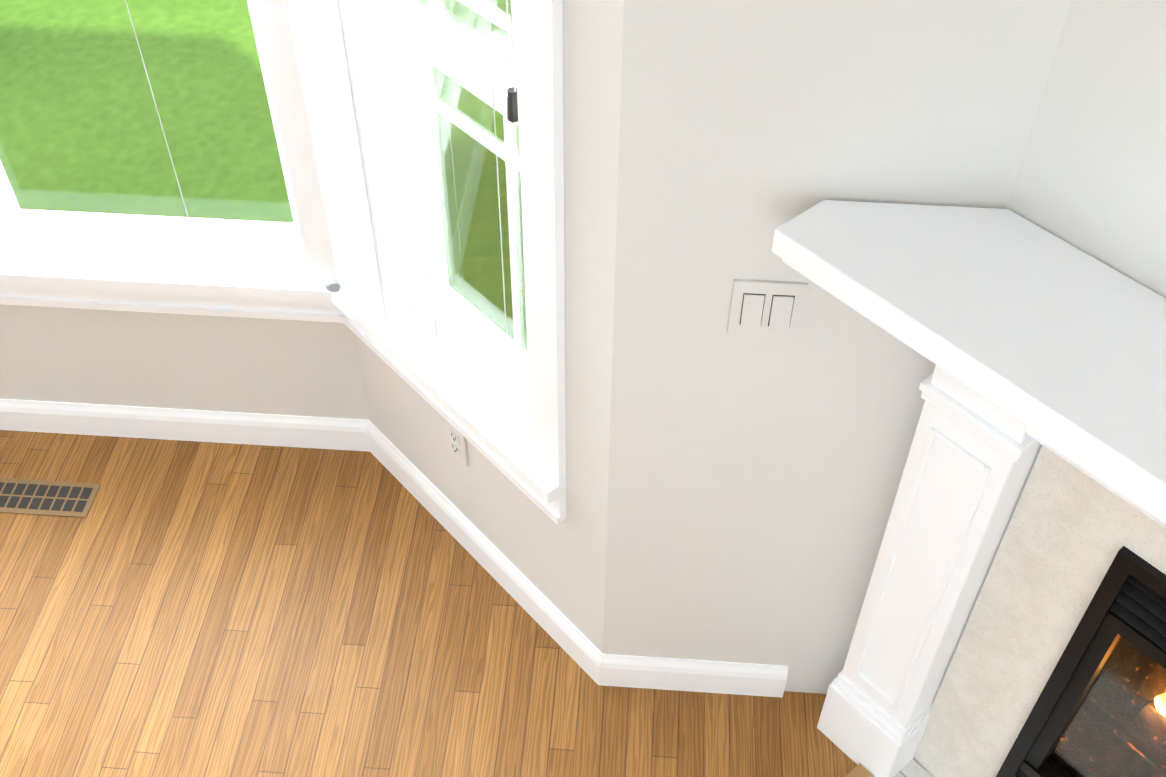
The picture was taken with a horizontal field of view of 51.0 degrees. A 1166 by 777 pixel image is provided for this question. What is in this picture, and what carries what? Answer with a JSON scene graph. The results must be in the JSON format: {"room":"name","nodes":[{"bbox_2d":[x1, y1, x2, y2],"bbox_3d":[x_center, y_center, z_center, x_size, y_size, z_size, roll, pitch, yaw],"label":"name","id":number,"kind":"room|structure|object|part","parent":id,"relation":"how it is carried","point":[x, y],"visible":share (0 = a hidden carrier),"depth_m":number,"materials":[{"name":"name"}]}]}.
{"room":"living room","nodes":[
{"label":"living room","id":0,"kind":"room"},
{"bbox_2d":[0,430,856,776],"bbox_3d":[-2.678,2.275,1.411,9.300,0.200,6.650,3,46,3],"label":"floor","id":1,"kind":"structure","parent":0,"point":[174,608],"depth_m":2.87,"materials":[{"name":"brown wood"}]},
{"bbox_2d":[0,478,100,517],"bbox_3d":[-1.432,0.283,3.180,0.320,0.004,0.110,3,46,3],"label":"floor vent","id":2,"kind":"object","parent":1,"relation":"in","point":[47,498],"visible":1,"depth_m":3.18,"materials":[{"name":"beige metal"}]},
{"bbox_2d":[772,200,1165,776],"bbox_3d":[0.963,0.760,1.774,1.481,1.405,1.481,3,46,3],"label":"fireplace","id":3,"kind":"object","parent":1,"relation":"on","point":[1011,622],"visible":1,"depth_m":1.95,"materials":[{"name":"wood"}]},
{"bbox_2d":[0,0,1165,693],"bbox_3d":[-2.654,0.034,-0.045,8.890,5.000,5.060,3,46,3],"label":"wall","id":4,"kind":"structure","parent":0,"point":[730,498],"depth_m":2.01,"materials":[{"name":"paint"}]},
{"bbox_2d":[0,0,565,523],"bbox_3d":[-1.404,-0.645,2.225,2.910,1.697,0.763,3,46,3],"label":"bay window","id":5,"kind":"structure","parent":4,"relation":"in","point":[350,250],"depth_m":2.52,"materials":[{"name":"white paint"}]},
{"bbox_2d":[0,0,198,252],"bbox_3d":[-1.385,-0.843,2.403,1.482,1.433,0.036,3,46,3],"label":"window blind","id":6,"kind":"object","parent":5,"relation":"attached to","point":[161,125],"visible":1,"depth_m":2.64,"materials":[{"name":"white"}]},
{"bbox_3d":[-1.381,-0.881,2.442,1.406,1.356,0.035,3,46,3],"label":"glass","id":7,"kind":"part","parent":5,"relation":"part of","materials":[{"name":"clear glass"}]},
{"bbox_3d":[-1.384,-0.846,2.417,1.660,1.697,0.205,3,46,3],"label":"frame","id":8,"kind":"part","parent":5,"relation":"part of","materials":[{"name":"white paint"}]},
{"bbox_3d":[-0.287,-0.526,2.120,0.660,1.697,0.608,3,46,3],"label":"frame","id":9,"kind":"part","parent":5,"relation":"part of","materials":[{"name":"white paint"}]},
{"bbox_2d":[399,0,517,401],"bbox_3d":[-0.235,-0.539,2.122,0.036,1.433,0.512,-32,54,-27],"label":"blind","id":10,"kind":"object","parent":5,"relation":"attached to","point":[512,108],"visible":0.9,"depth_m":2.04,"materials":[{"name":"white"}]},
{"bbox_3d":[-0.194,-0.564,2.148,0.333,1.356,0.333,3,46,3],"label":"glass","id":11,"kind":"part","parent":5,"relation":"part of","materials":[{"name":"clear glass"}]},
{"bbox_2d":[0,399,787,697],"bbox_3d":[-0.883,0.348,3.049,2.735,0.110,0.677,3,46,3],"label":"baseboard","id":12,"kind":"structure","parent":4,"relation":"attached to","point":[572,640],"depth_m":3.01,"materials":[{"name":"white paint"}]},
{"bbox_2d":[445,419,467,466],"bbox_3d":[-0.292,0.123,2.802,0.009,0.115,0.070,-32,54,-27],"label":"outlet","id":13,"kind":"object","parent":4,"relation":"attached to","point":[456,442],"visible":0.96,"depth_m":2.80,"materials":[{"name":"white plastic"}]},
{"bbox_2d":[727,279,807,337],"bbox_3d":[0.294,-0.125,1.954,0.116,0.115,0.012,3,46,3],"label":"switch","id":14,"kind":"object","parent":4,"relation":"attached to","point":[767,308],"visible":1,"depth_m":1.95,"materials":[{"name":"white plastic"}]},
{"label":"outside","id":15,"kind":"structure","parent":0,"visible":0},
{"bbox_2d":[0,0,293,222],"bbox_3d":[-12.624,-7.783,11.625,150.000,0.200,150.000,3,46,3],"label":"lawn","id":16,"kind":"structure","parent":15,"point":[168,175],"depth_m":5.29,"materials":[{"name":"green plant"}]}
]}

